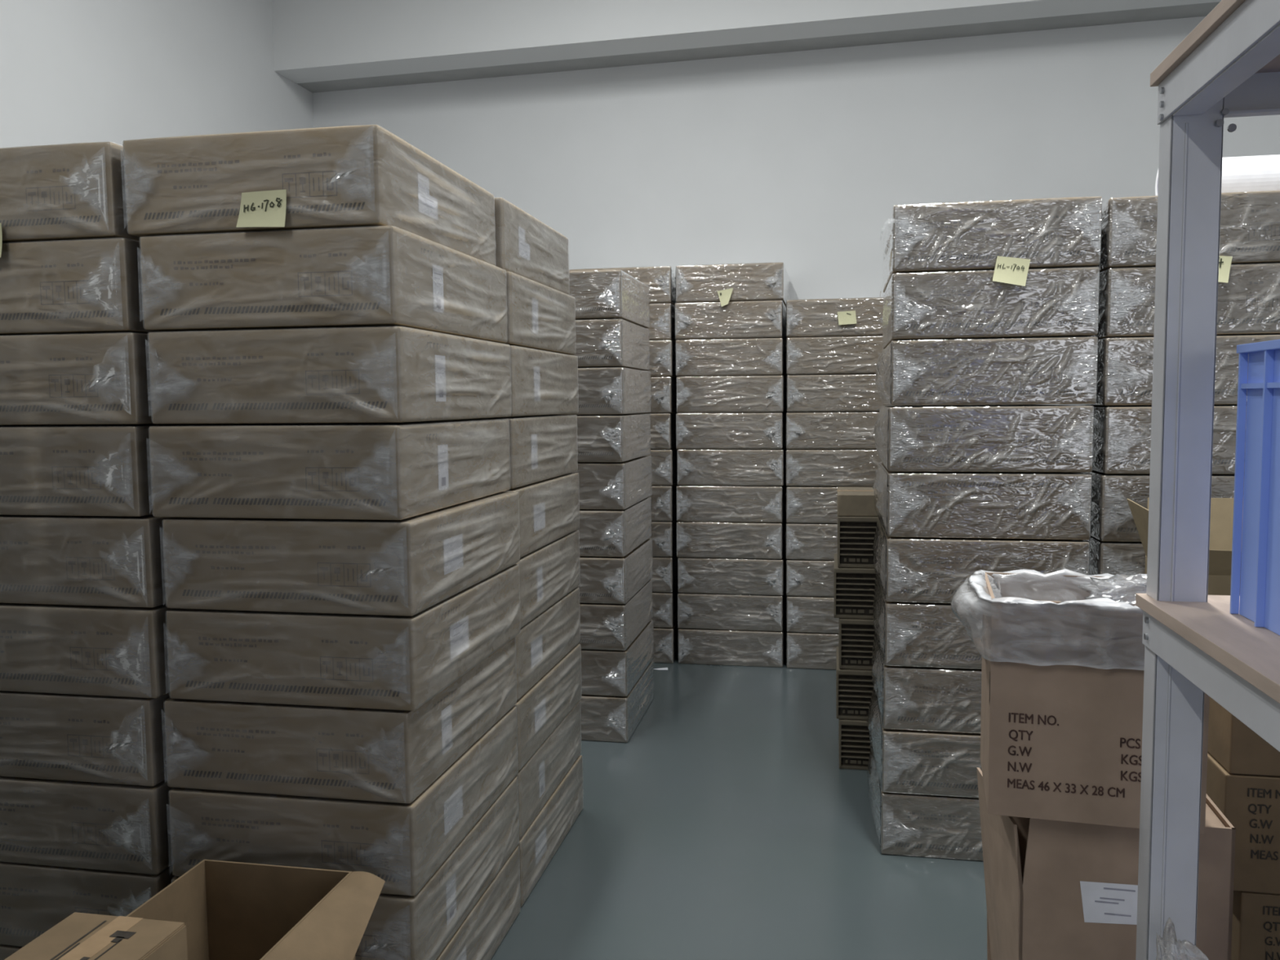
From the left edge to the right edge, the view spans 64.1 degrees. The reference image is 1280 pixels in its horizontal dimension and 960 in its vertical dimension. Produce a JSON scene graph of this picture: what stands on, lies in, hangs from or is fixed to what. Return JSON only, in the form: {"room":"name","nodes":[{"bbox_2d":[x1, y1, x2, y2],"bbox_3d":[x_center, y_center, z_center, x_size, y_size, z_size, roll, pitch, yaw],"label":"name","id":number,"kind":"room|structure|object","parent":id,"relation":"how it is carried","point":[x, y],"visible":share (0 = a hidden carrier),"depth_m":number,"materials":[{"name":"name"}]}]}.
{"room":"warehouse","nodes":[
{"label":"warehouse","id":0,"kind":"room"},
{"bbox_2d":[0,0,313,147],"bbox_3d":[-3.351,-0.781,1.443,0.200,4.400,12.100,0,4,11],"label":"wall","id":1,"kind":"structure","parent":0,"point":[72,71],"depth_m":5.16,"materials":[{"name":"white paint"}]},
{"bbox_2d":[490,652,986,959],"bbox_3d":[0.239,1.505,0.941,7.465,0.150,12.100,0,4,11],"label":"floor","id":2,"kind":"structure","parent":0,"point":[728,824],"depth_m":3.37,"materials":[{"name":"paint"}]},
{"bbox_2d":[0,944,22,959],"bbox_3d":[-1.339,1.197,2.806,0.617,0.206,0.776,0,4,11],"label":"carton","id":3,"kind":"object","parent":2,"relation":"on","point":[6,951],"visible":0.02,"depth_m":2.46,"materials":[{"name":"brown"}]},
{"bbox_2d":[0,861,173,946],"bbox_3d":[-1.340,0.990,2.789,0.617,0.206,0.775,0,4,11],"label":"carton","id":4,"kind":"object","parent":3,"relation":"on","point":[34,899],"visible":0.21,"depth_m":2.42,"materials":[{"name":"brown"}]},
{"bbox_2d":[0,776,173,874],"bbox_3d":[-1.340,0.782,2.771,0.617,0.206,0.774,0,4,11],"label":"carton","id":5,"kind":"object","parent":4,"relation":"on","point":[81,824],"visible":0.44,"depth_m":2.39,"materials":[{"name":"brown"}]},
{"bbox_2d":[0,690,169,786],"bbox_3d":[-1.345,0.574,2.759,0.616,0.206,0.776,0,4,11],"label":"carton","id":6,"kind":"object","parent":5,"relation":"on","point":[73,737],"visible":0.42,"depth_m":2.38,"materials":[{"name":"brown"}]},
{"bbox_2d":[0,602,172,697],"bbox_3d":[-1.325,0.366,2.735,0.617,0.206,0.776,0,4,11],"label":"carton","id":7,"kind":"object","parent":6,"relation":"on","point":[45,648],"visible":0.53,"depth_m":2.35,"materials":[{"name":"brown"}]},
{"bbox_2d":[0,514,173,607],"bbox_3d":[-1.328,0.158,2.726,0.617,0.206,0.775,0,4,11],"label":"carton","id":8,"kind":"object","parent":7,"relation":"on","point":[106,561],"visible":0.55,"depth_m":2.34,"materials":[{"name":"brown"}]},
{"bbox_2d":[0,423,200,516],"bbox_3d":[-1.353,-0.050,2.709,0.617,0.206,0.774,0,4,11],"label":"carton","id":9,"kind":"object","parent":8,"relation":"on","point":[46,469],"visible":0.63,"depth_m":2.33,"materials":[{"name":"brown"}]},
{"bbox_2d":[0,333,152,424],"bbox_3d":[-1.349,-0.258,2.690,0.616,0.206,0.776,0,4,11],"label":"carton","id":10,"kind":"object","parent":9,"relation":"on","point":[86,378],"visible":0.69,"depth_m":2.31,"materials":[{"name":"brown"}]},
{"bbox_2d":[0,238,165,335],"bbox_3d":[-1.362,-0.466,2.681,0.617,0.206,0.776,0,4,11],"label":"carton","id":11,"kind":"object","parent":10,"relation":"on","point":[94,285],"visible":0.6,"depth_m":2.29,"materials":[{"name":"brown"}]},
{"bbox_2d":[0,142,139,242],"bbox_3d":[-1.385,-0.674,2.667,0.617,0.206,0.775,0,4,11],"label":"carton","id":12,"kind":"object","parent":11,"relation":"on","point":[77,190],"visible":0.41,"depth_m":2.28,"materials":[{"name":"brown"}]},
{"bbox_2d":[125,859,385,959],"bbox_3d":[-0.778,1.092,1.968,0.488,0.536,0.417,0,4,11],"label":"carton","id":13,"kind":"object","parent":2,"relation":"on","point":[228,910],"visible":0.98,"depth_m":2.14,"materials":[{"name":"cardboard"}]},
{"bbox_2d":[435,845,520,959],"bbox_3d":[-0.718,1.201,2.687,0.617,0.206,0.774,0,4,11],"label":"carton","id":14,"kind":"object","parent":2,"relation":"on","point":[480,934],"visible":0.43,"depth_m":2.76,"materials":[{"name":"brown"}]},
{"bbox_2d":[171,776,519,959],"bbox_3d":[-0.721,0.993,2.670,0.616,0.206,0.776,0,4,11],"label":"carton","id":15,"kind":"object","parent":14,"relation":"on","point":[419,926],"visible":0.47,"depth_m":2.44,"materials":[{"name":"brown"}]},
{"bbox_2d":[168,706,518,895],"bbox_3d":[-0.721,0.785,2.656,0.617,0.206,0.776,0,4,11],"label":"carton","id":16,"kind":"object","parent":15,"relation":"on","point":[403,845],"visible":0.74,"depth_m":2.31,"materials":[{"name":"brown"}]},
{"bbox_2d":[163,637,516,803],"bbox_3d":[-0.724,0.577,2.645,0.617,0.206,0.775,0,4,11],"label":"carton","id":17,"kind":"object","parent":16,"relation":"on","point":[342,753],"visible":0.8,"depth_m":2.30,"materials":[{"name":"brown"}]},
{"bbox_2d":[165,564,520,711],"bbox_3d":[-0.711,0.369,2.624,0.617,0.206,0.774,0,4,11],"label":"carton","id":18,"kind":"object","parent":17,"relation":"on","point":[348,660],"visible":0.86,"depth_m":2.28,"materials":[{"name":"brown"}]},
{"bbox_2d":[161,491,519,616],"bbox_3d":[-0.712,0.161,2.608,0.616,0.206,0.776,0,4,11],"label":"carton","id":19,"kind":"object","parent":18,"relation":"on","point":[406,566],"visible":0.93,"depth_m":2.26,"materials":[{"name":"brown"}]},
{"bbox_2d":[148,418,511,519],"bbox_3d":[-0.734,-0.046,2.590,0.617,0.206,0.776,0,4,11],"label":"carton","id":20,"kind":"object","parent":19,"relation":"on","point":[366,471],"visible":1,"depth_m":2.24,"materials":[{"name":"brown"}]},
{"bbox_2d":[147,326,511,423],"bbox_3d":[-0.730,-0.255,2.578,0.617,0.206,0.775,0,4,11],"label":"carton","id":21,"kind":"object","parent":20,"relation":"on","point":[359,374],"visible":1,"depth_m":2.23,"materials":[{"name":"brown"}]},
{"bbox_2d":[139,226,507,342],"bbox_3d":[-0.740,-0.462,2.560,0.617,0.206,0.774,0,4,11],"label":"carton","id":22,"kind":"object","parent":21,"relation":"on","point":[368,276],"visible":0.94,"depth_m":2.21,"materials":[{"name":"brown"}]},
{"bbox_2d":[122,124,496,265],"bbox_3d":[-0.771,-0.670,2.548,0.616,0.206,0.776,0,4,11],"label":"carton","id":23,"kind":"object","parent":22,"relation":"on","point":[362,175],"visible":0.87,"depth_m":2.21,"materials":[{"name":"brown"}]},
{"bbox_2d":[235,189,286,226],"bbox_3d":[-0.804,-0.574,2.165,0.112,0.080,0.014,0,4,11],"label":"sticky note","id":24,"kind":"object","parent":23,"relation":"attached to","point":[268,208],"visible":1,"depth_m":2.17,"materials":[{"name":"yellow paper"}]},
{"bbox_2d":[516,755,583,906],"bbox_3d":[-0.575,1.140,3.456,0.620,0.206,0.770,0,4,11],"label":"carton","id":25,"kind":"object","parent":2,"relation":"on","point":[539,843],"visible":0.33,"depth_m":3.34,"materials":[{"name":"brown"}]},
{"bbox_2d":[515,700,581,839],"bbox_3d":[-0.580,0.932,3.439,0.617,0.206,0.764,0,4,11],"label":"carton","id":26,"kind":"object","parent":25,"relation":"on","point":[546,768],"visible":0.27,"depth_m":3.32,"materials":[{"name":"brown"}]},
{"bbox_2d":[513,644,582,770],"bbox_3d":[-0.578,0.725,3.418,0.619,0.206,0.771,0,4,11],"label":"carton","id":27,"kind":"object","parent":26,"relation":"on","point":[543,707],"visible":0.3,"depth_m":3.29,"materials":[{"name":"brown"}]},
{"bbox_2d":[514,587,580,701],"bbox_3d":[-0.584,0.517,3.407,0.617,0.206,0.765,0,4,11],"label":"carton","id":28,"kind":"object","parent":27,"relation":"on","point":[542,642],"visible":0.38,"depth_m":3.29,"materials":[{"name":"brown"}]},
{"bbox_2d":[515,529,580,629],"bbox_3d":[-0.582,0.308,3.396,0.620,0.206,0.770,0,4,11],"label":"carton","id":29,"kind":"object","parent":28,"relation":"on","point":[547,574],"visible":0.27,"depth_m":3.29,"materials":[{"name":"brown"}]},
{"bbox_2d":[504,472,579,558],"bbox_3d":[-0.584,0.101,3.375,0.617,0.206,0.764,0,4,11],"label":"carton","id":30,"kind":"object","parent":29,"relation":"on","point":[548,509],"visible":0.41,"depth_m":3.29,"materials":[{"name":"brown"}]},
{"bbox_2d":[479,414,577,488],"bbox_3d":[-0.588,-0.107,3.360,0.619,0.206,0.771,0,4,11],"label":"carton","id":31,"kind":"object","parent":30,"relation":"on","point":[543,446],"visible":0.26,"depth_m":3.23,"materials":[{"name":"brown"}]},
{"bbox_2d":[509,345,578,416],"bbox_3d":[-0.586,-0.315,3.344,0.617,0.206,0.765,0,4,11],"label":"carton","id":32,"kind":"object","parent":31,"relation":"on","point":[542,382],"visible":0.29,"depth_m":3.22,"materials":[{"name":"brown"}]},
{"bbox_2d":[500,271,576,355],"bbox_3d":[-0.593,-0.522,3.325,0.620,0.206,0.770,0,4,11],"label":"carton","id":33,"kind":"object","parent":32,"relation":"on","point":[540,317],"visible":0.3,"depth_m":3.19,"materials":[{"name":"brown"}]},
{"bbox_2d":[493,197,569,294],"bbox_3d":[-0.615,-0.731,3.320,0.617,0.206,0.764,0,4,11],"label":"carton","id":34,"kind":"object","parent":33,"relation":"on","point":[526,246],"visible":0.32,"depth_m":3.17,"materials":[{"name":"brown"}]},
{"bbox_2d":[579,660,653,742],"bbox_3d":[-0.287,1.030,4.871,0.615,0.203,0.695,0,4,11],"label":"carton","id":35,"kind":"object","parent":2,"relation":"on","point":[611,718],"visible":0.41,"depth_m":4.52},
{"bbox_2d":[580,619,653,696],"bbox_3d":[-0.289,0.825,4.857,0.615,0.203,0.695,0,4,11],"label":"carton","id":36,"kind":"object","parent":35,"relation":"on","point":[614,673],"visible":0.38,"depth_m":4.51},
{"bbox_2d":[577,579,653,650],"bbox_3d":[-0.295,0.619,4.837,0.616,0.203,0.696,0,4,11],"label":"carton","id":37,"kind":"object","parent":36,"relation":"on","point":[603,626],"visible":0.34,"depth_m":4.49,"materials":[{"name":"brown"}]},
{"bbox_2d":[576,537,653,604],"bbox_3d":[-0.294,0.413,4.820,0.616,0.203,0.697,0,4,11],"label":"carton","id":38,"kind":"object","parent":37,"relation":"on","point":[602,580],"visible":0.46,"depth_m":4.47,"materials":[{"name":"brown"}]},
{"bbox_2d":[577,497,651,556],"bbox_3d":[-0.300,0.207,4.809,0.615,0.203,0.695,0,4,11],"label":"carton","id":39,"kind":"object","parent":38,"relation":"on","point":[602,532],"visible":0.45,"depth_m":4.46,"materials":[{"name":"brown"}]},
{"bbox_2d":[572,455,652,509],"bbox_3d":[-0.297,0.001,4.794,0.615,0.203,0.695,0,4,11],"label":"carton","id":40,"kind":"object","parent":39,"relation":"on","point":[602,485],"visible":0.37,"depth_m":4.45,"materials":[{"name":"cardboard"}]},
{"bbox_2d":[575,413,651,462],"bbox_3d":[-0.305,-0.205,4.774,0.616,0.203,0.696,0,4,11],"label":"carton","id":41,"kind":"object","parent":40,"relation":"on","point":[619,437],"visible":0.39,"depth_m":4.42,"materials":[{"name":"brown"}]},
{"bbox_2d":[556,367,651,414],"bbox_3d":[-0.303,-0.410,4.758,0.616,0.203,0.697,0,4,11],"label":"carton","id":42,"kind":"object","parent":41,"relation":"on","point":[601,390],"visible":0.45,"depth_m":4.41,"materials":[{"name":"brown"}]},
{"bbox_2d":[572,319,649,370],"bbox_3d":[-0.310,-0.617,4.744,0.615,0.203,0.695,0,4,11],"label":"carton","id":43,"kind":"object","parent":42,"relation":"on","point":[598,343],"visible":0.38,"depth_m":4.40,"materials":[{"name":"brown"}]},
{"bbox_2d":[568,270,649,328],"bbox_3d":[-0.311,-0.822,4.726,0.615,0.203,0.695,0,4,11],"label":"carton","id":44,"kind":"object","parent":43,"relation":"on","point":[597,294],"visible":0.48,"depth_m":4.38,"materials":[{"name":"brown"}]},
{"bbox_2d":[677,616,786,666],"bbox_3d":[0.571,0.927,6.114,0.615,0.203,0.695,0,4,11],"label":"carton","id":45,"kind":"object","parent":2,"relation":"on","point":[695,646],"visible":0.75,"depth_m":5.79,"materials":[{"name":"cardboard"}]},
{"bbox_2d":[677,586,786,631],"bbox_3d":[0.567,0.722,6.102,0.616,0.203,0.696,0,4,11],"label":"carton","id":46,"kind":"object","parent":45,"relation":"on","point":[695,611],"visible":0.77,"depth_m":5.78,"materials":[{"name":"cardboard"}]},
{"bbox_2d":[677,550,786,595],"bbox_3d":[0.569,0.518,6.082,0.616,0.203,0.697,0,4,11],"label":"carton","id":47,"kind":"object","parent":46,"relation":"on","point":[756,576],"visible":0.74,"depth_m":5.76,"materials":[{"name":"cardboard"}]},
{"bbox_2d":[675,513,786,559],"bbox_3d":[0.560,0.314,6.064,0.615,0.203,0.695,0,4,11],"label":"carton","id":48,"kind":"object","parent":47,"relation":"on","point":[720,540],"visible":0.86,"depth_m":5.74,"materials":[{"name":"cardboard"}]},
{"bbox_2d":[675,481,786,522],"bbox_3d":[0.559,0.109,6.053,0.615,0.203,0.695,0,4,11],"label":"carton","id":49,"kind":"object","parent":48,"relation":"on","point":[742,504],"visible":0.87,"depth_m":5.73,"materials":[{"name":"cardboard"}]},
{"bbox_2d":[676,445,786,485],"bbox_3d":[0.563,-0.095,6.036,0.616,0.203,0.696,0,4,11],"label":"carton","id":50,"kind":"object","parent":49,"relation":"on","point":[695,467],"visible":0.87,"depth_m":5.71,"materials":[{"name":"cardboard"}]},
{"bbox_2d":[675,411,787,448],"bbox_3d":[0.555,-0.299,6.020,0.616,0.203,0.697,0,4,11],"label":"carton","id":51,"kind":"object","parent":50,"relation":"on","point":[694,430],"visible":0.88,"depth_m":5.70,"materials":[{"name":"cardboard"}]},
{"bbox_2d":[675,375,786,413],"bbox_3d":[0.558,-0.503,6.002,0.615,0.203,0.695,0,4,11],"label":"carton","id":52,"kind":"object","parent":51,"relation":"on","point":[738,393],"visible":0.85,"depth_m":5.68,"materials":[{"name":"cardboard"}]},
{"bbox_2d":[675,337,788,377],"bbox_3d":[0.553,-0.708,5.990,0.615,0.203,0.695,0,4,11],"label":"carton","id":53,"kind":"object","parent":52,"relation":"on","point":[760,356],"visible":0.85,"depth_m":5.67,"materials":[{"name":"cardboard"}]},
{"bbox_2d":[674,300,786,341],"bbox_3d":[0.549,-0.913,5.975,0.616,0.203,0.696,0,4,11],"label":"carton","id":54,"kind":"object","parent":53,"relation":"on","point":[757,319],"visible":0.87,"depth_m":5.65,"materials":[{"name":"cardboard"}]},
{"bbox_2d":[675,262,790,306],"bbox_3d":[0.553,-1.117,5.958,0.616,0.203,0.697,0,4,11],"label":"carton","id":55,"kind":"object","parent":54,"relation":"on","point":[752,282],"visible":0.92,"depth_m":5.63,"materials":[{"name":"cardboard"}]},
{"bbox_2d":[786,631,838,669],"bbox_3d":[1.176,0.931,5.993,0.615,0.203,0.695,0,4,11],"label":"carton","id":56,"kind":"object","parent":2,"relation":"on","point":[817,651],"visible":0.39,"depth_m":5.70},
{"bbox_2d":[786,595,838,633],"bbox_3d":[1.174,0.726,5.978,0.615,0.203,0.695,0,4,11],"label":"carton","id":57,"kind":"object","parent":56,"relation":"on","point":[804,614],"visible":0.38,"depth_m":5.69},
{"bbox_2d":[785,559,834,596],"bbox_3d":[1.169,0.522,5.964,0.616,0.203,0.696,0,4,11],"label":"carton","id":58,"kind":"object","parent":57,"relation":"on","point":[813,578],"visible":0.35,"depth_m":5.67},
{"bbox_2d":[785,522,837,559],"bbox_3d":[1.165,0.317,5.948,0.616,0.203,0.697,0,4,11],"label":"carton","id":59,"kind":"object","parent":58,"relation":"on","point":[803,541],"visible":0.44,"depth_m":5.66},
{"bbox_2d":[785,485,872,523],"bbox_3d":[1.165,0.113,5.928,0.615,0.203,0.695,0,4,11],"label":"carton","id":60,"kind":"object","parent":59,"relation":"on","point":[804,504],"visible":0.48,"depth_m":5.64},
{"bbox_2d":[785,448,880,486],"bbox_3d":[1.161,-0.091,5.914,0.615,0.203,0.695,0,4,11],"label":"carton","id":61,"kind":"object","parent":60,"relation":"on","point":[803,467],"visible":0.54,"depth_m":5.60,"materials":[{"name":"cardboard"}]},
{"bbox_2d":[785,411,879,448],"bbox_3d":[1.161,-0.296,5.902,0.616,0.203,0.696,0,4,11],"label":"carton","id":62,"kind":"object","parent":61,"relation":"on","point":[804,429],"visible":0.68,"depth_m":5.59,"materials":[{"name":"cardboard"}]},
{"bbox_2d":[786,373,891,412],"bbox_3d":[1.161,-0.500,5.883,0.616,0.203,0.697,0,4,11],"label":"carton","id":63,"kind":"object","parent":62,"relation":"on","point":[854,392],"visible":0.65,"depth_m":5.57,"materials":[{"name":"cardboard"}]},
{"bbox_2d":[785,335,884,375],"bbox_3d":[1.156,-0.704,5.867,0.615,0.203,0.695,0,4,11],"label":"carton","id":64,"kind":"object","parent":63,"relation":"on","point":[834,355],"visible":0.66,"depth_m":5.55,"materials":[{"name":"cardboard"}]},
{"bbox_2d":[785,297,883,337],"bbox_3d":[1.155,-0.909,5.855,0.615,0.203,0.695,0,4,11],"label":"carton","id":65,"kind":"object","parent":64,"relation":"on","point":[815,317],"visible":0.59,"depth_m":5.54,"materials":[{"name":"cardboard"}]},
{"bbox_2d":[838,718,870,769],"bbox_3d":[0.983,1.061,4.317,0.280,0.205,0.400,0,4,11],"label":"crate","id":66,"kind":"object","parent":2,"relation":"on","point":[854,744],"visible":0.42,"depth_m":4.15,"materials":[{"name":"brown plastic"}]},
{"bbox_2d":[835,646,873,719],"bbox_3d":[0.970,0.854,4.303,0.280,0.205,0.400,0,4,11],"label":"tray","id":67,"kind":"object","parent":66,"relation":"on","point":[854,687],"visible":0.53,"depth_m":4.14,"materials":[{"name":"brown plastic"}]},
{"bbox_2d":[838,617,875,670],"bbox_3d":[0.978,0.648,4.286,0.280,0.205,0.400,0,4,11],"label":"tray","id":68,"kind":"object","parent":67,"relation":"on","point":[855,636],"visible":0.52,"depth_m":4.12,"materials":[{"name":"brown plastic"}]},
{"bbox_2d":[833,553,875,618],"bbox_3d":[0.954,0.441,4.274,0.280,0.205,0.400,0,4,11],"label":"tray","id":69,"kind":"object","parent":68,"relation":"on","point":[853,587],"visible":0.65,"depth_m":4.11,"materials":[{"name":"brown plastic"}]},
{"bbox_2d":[837,515,878,568],"bbox_3d":[0.966,0.235,4.255,0.280,0.205,0.400,0,4,11],"label":"tray","id":70,"kind":"object","parent":69,"relation":"on","point":[855,534],"visible":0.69,"depth_m":4.09,"materials":[{"name":"brown plastic"}]},
{"bbox_2d":[866,748,983,861],"bbox_3d":[1.148,1.109,3.636,0.658,0.208,0.695,0,4,11],"label":"carton","id":71,"kind":"object","parent":2,"relation":"on","point":[947,827],"visible":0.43,"depth_m":3.34,"materials":[{"name":"brown"}]},
{"bbox_2d":[866,687,982,797],"bbox_3d":[1.145,0.899,3.615,0.661,0.208,0.695,0,4,11],"label":"carton","id":72,"kind":"object","parent":71,"relation":"on","point":[926,762],"visible":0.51,"depth_m":3.32,"materials":[{"name":"brown"}]},
{"bbox_2d":[871,633,982,733],"bbox_3d":[1.149,0.688,3.603,0.654,0.208,0.694,0,4,11],"label":"carton","id":73,"kind":"object","parent":72,"relation":"on","point":[948,700],"visible":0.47,"depth_m":3.31,"materials":[{"name":"brown"}]},
{"bbox_2d":[872,575,982,669],"bbox_3d":[1.151,0.477,3.584,0.652,0.208,0.695,0,4,11],"label":"carton","id":74,"kind":"object","parent":73,"relation":"on","point":[911,634],"visible":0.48,"depth_m":3.29,"materials":[{"name":"brown"}]},
{"bbox_2d":[872,517,1089,604],"bbox_3d":[1.149,0.267,3.565,0.657,0.208,0.695,0,4,11],"label":"carton","id":75,"kind":"object","parent":74,"relation":"on","point":[932,570],"visible":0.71,"depth_m":3.26,"materials":[{"name":"brown"}]},
{"bbox_2d":[871,461,1092,539],"bbox_3d":[1.149,0.056,3.553,0.659,0.208,0.695,0,4,11],"label":"carton","id":76,"kind":"object","parent":75,"relation":"on","point":[1050,505],"visible":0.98,"depth_m":3.23,"materials":[{"name":"brown"}]},
{"bbox_2d":[874,404,1094,471],"bbox_3d":[1.150,-0.155,3.535,0.657,0.208,0.694,0,4,11],"label":"carton","id":77,"kind":"object","parent":76,"relation":"on","point":[1014,437],"visible":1,"depth_m":3.21,"materials":[{"name":"brown"}]},
{"bbox_2d":[875,337,1097,405],"bbox_3d":[1.151,-0.365,3.521,0.666,0.208,0.695,0,4,11],"label":"carton","id":78,"kind":"object","parent":77,"relation":"on","point":[1051,370],"visible":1,"depth_m":3.20,"materials":[{"name":"brown"}]},
{"bbox_2d":[882,266,1100,349],"bbox_3d":[1.165,-0.576,3.501,0.634,0.208,0.695,0,4,11],"label":"carton","id":79,"kind":"object","parent":78,"relation":"on","point":[1055,302],"visible":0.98,"depth_m":3.18,"materials":[{"name":"brown"}]},
{"bbox_2d":[879,196,1102,297],"bbox_3d":[1.147,-0.741,3.488,0.665,0.299,0.695,0,4,11],"label":"carton","id":80,"kind":"object","parent":79,"relation":"on","point":[1057,232],"visible":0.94,"depth_m":3.16,"materials":[{"name":"brown"}]},
{"bbox_2d":[976,767,1235,959],"bbox_3d":[0.767,0.932,1.763,0.335,0.858,0.361,0,5,13],"label":"carton","id":81,"kind":"object","parent":2,"relation":"on","point":[1055,890],"visible":0.62,"depth_m":1.58,"materials":[{"name":"cardboard"}]},
{"bbox_2d":[951,568,1209,834],"bbox_3d":[0.693,0.319,1.642,0.376,0.375,0.287,1,5,16],"label":"carton","id":82,"kind":"object","parent":81,"relation":"on","point":[1063,654],"visible":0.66,"depth_m":1.53,"materials":[{"name":"cardboard"}]},
{"bbox_2d":[1135,0,1279,959],"bbox_3d":[0.795,0.490,0.612,0.544,1.915,1.485,0,4,11],"label":"storage rack","id":83,"kind":"object","parent":2,"relation":"on","point":[1228,65],"visible":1,"depth_m":1.29,"materials":[{"name":"metal"}]},
{"bbox_2d":[1230,339,1279,635],"bbox_3d":[0.852,0.024,0.897,0.400,0.322,0.600,0,4,11],"label":"plastic crate","id":84,"kind":"object","parent":83,"relation":"on","point":[1258,589],"visible":1,"depth_m":1.17,"materials":[{"name":"plastic"}]},
{"bbox_3d":[1.310,1.238,1.950,0.460,0.209,0.331,0,4,12],"label":"carton","id":85,"kind":"object","parent":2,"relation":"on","visible":0},
{"bbox_3d":[1.313,1.028,1.936,0.460,0.209,0.331,0,4,12],"label":"carton","id":86,"kind":"object","parent":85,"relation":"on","visible":0},
{"bbox_2d":[1231,890,1279,959],"bbox_3d":[1.315,0.818,1.921,0.460,0.209,0.331,0,4,11],"label":"carton","id":87,"kind":"object","parent":86,"relation":"on","point":[1255,927],"visible":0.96,"depth_m":1.80,"materials":[{"name":"brown"}]},
{"bbox_2d":[1206,751,1279,894],"bbox_3d":[1.285,0.608,1.905,0.460,0.209,0.331,0,4,12],"label":"carton","id":88,"kind":"object","parent":87,"relation":"on","point":[1251,803],"visible":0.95,"depth_m":1.78,"materials":[{"name":"brown"}]},
{"bbox_2d":[1207,697,1279,776],"bbox_3d":[1.287,0.398,1.891,0.460,0.209,0.330,0,4,12],"label":"carton","id":89,"kind":"object","parent":88,"relation":"on","point":[1235,746],"visible":0.22,"depth_m":1.78,"materials":[{"name":"cardboard"}]},
{"bbox_3d":[1.564,0.972,2.689,0.400,0.621,0.340,0,4,11],"label":"carton","id":90,"kind":"object","parent":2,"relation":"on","visible":0},
{"bbox_2d":[1126,497,1243,595],"bbox_3d":[1.524,0.363,2.638,0.435,0.600,0.380,0,4,11],"label":"carton","id":91,"kind":"object","parent":90,"relation":"on","point":[1221,508],"visible":0.22,"depth_m":2.77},
{"bbox_3d":[-0.885,1.190,1.594,0.260,0.401,0.310,0,4,11],"label":"carton","id":92,"kind":"object","parent":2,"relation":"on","visible":0},
{"bbox_2d":[4,911,187,959],"bbox_3d":[-0.882,0.866,1.583,0.210,0.244,0.288,0,4,11],"label":"carton","id":93,"kind":"object","parent":92,"relation":"on","point":[79,935],"visible":1,"depth_m":1.65,"materials":[{"name":"brown"}]},
{"bbox_3d":[1.802,1.113,3.506,0.635,0.208,0.695,0,4,11],"label":"carton","id":94,"kind":"object","parent":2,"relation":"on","visible":0},
{"bbox_3d":[1.801,0.903,3.497,0.635,0.208,0.694,0,4,11],"label":"carton","id":95,"kind":"object","parent":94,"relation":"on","visible":0},
{"bbox_3d":[1.795,0.693,3.476,0.634,0.208,0.694,0,4,11],"label":"carton","id":96,"kind":"object","parent":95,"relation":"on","visible":0},
{"bbox_3d":[1.802,0.483,3.464,0.634,0.208,0.695,0,4,11],"label":"carton","id":97,"kind":"object","parent":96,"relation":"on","visible":0},
{"bbox_2d":[1085,535,1145,577],"bbox_3d":[1.797,0.273,3.446,0.635,0.208,0.695,0,4,11],"label":"carton","id":98,"kind":"object","parent":97,"relation":"on","point":[1113,557],"visible":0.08,"depth_m":3.17,"materials":[{"name":"brown"}]},
{"bbox_2d":[1084,470,1244,542],"bbox_3d":[1.792,0.063,3.428,0.635,0.208,0.694,0,4,11],"label":"carton","id":99,"kind":"object","parent":98,"relation":"on","point":[1112,517],"visible":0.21,"depth_m":3.15,"materials":[{"name":"brown"}]},
{"bbox_2d":[1078,404,1246,474],"bbox_3d":[1.795,-0.147,3.409,0.634,0.208,0.694,0,4,11],"label":"carton","id":100,"kind":"object","parent":99,"relation":"on","point":[1122,444],"visible":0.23,"depth_m":3.13,"materials":[{"name":"brown"}]},
{"bbox_2d":[1065,334,1279,405],"bbox_3d":[1.790,-0.357,3.395,0.634,0.208,0.695,0,4,11],"label":"carton","id":101,"kind":"object","parent":100,"relation":"on","point":[1125,365],"visible":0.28,"depth_m":3.11,"materials":[{"name":"brown"}]},
{"bbox_2d":[1088,262,1279,339],"bbox_3d":[1.790,-0.567,3.383,0.635,0.208,0.695,0,4,11],"label":"carton","id":102,"kind":"object","parent":101,"relation":"on","point":[1248,304],"visible":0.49,"depth_m":3.06,"materials":[{"name":"brown"}]},
{"bbox_2d":[1095,190,1279,272],"bbox_3d":[1.786,-0.777,3.364,0.635,0.208,0.694,0,4,11],"label":"carton","id":103,"kind":"object","parent":102,"relation":"on","point":[1250,231],"visible":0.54,"depth_m":3.04,"materials":[{"name":"brown"}]},
{"bbox_2d":[1155,154,1279,195],"bbox_3d":[2.099,-0.940,3.162,0.903,0.140,0.140,0,4,11],"label":"roll","id":104,"kind":"object","parent":103,"relation":"on","point":[1246,173],"visible":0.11,"depth_m":3.14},
{"bbox_2d":[312,16,1279,411],"bbox_3d":[1.283,-1.203,6.371,7.065,4.400,0.656,0,4,11],"label":"wall","id":105,"kind":"structure","parent":0,"point":[802,160],"depth_m":6.20,"materials":[{"name":"white paint"}]},
{"bbox_2d":[271,0,1222,83],"bbox_3d":[1.167,-2.953,5.712,7.082,0.808,0.263,0,5,13],"label":"ceiling","id":106,"kind":"structure","parent":105,"relation":"attached to","point":[314,40],"depth_m":6.02,"materials":[{"name":"white paint"}]},
{"bbox_2d":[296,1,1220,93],"bbox_3d":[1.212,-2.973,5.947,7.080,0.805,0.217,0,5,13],"label":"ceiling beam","id":107,"kind":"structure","parent":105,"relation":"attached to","point":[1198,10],"depth_m":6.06,"materials":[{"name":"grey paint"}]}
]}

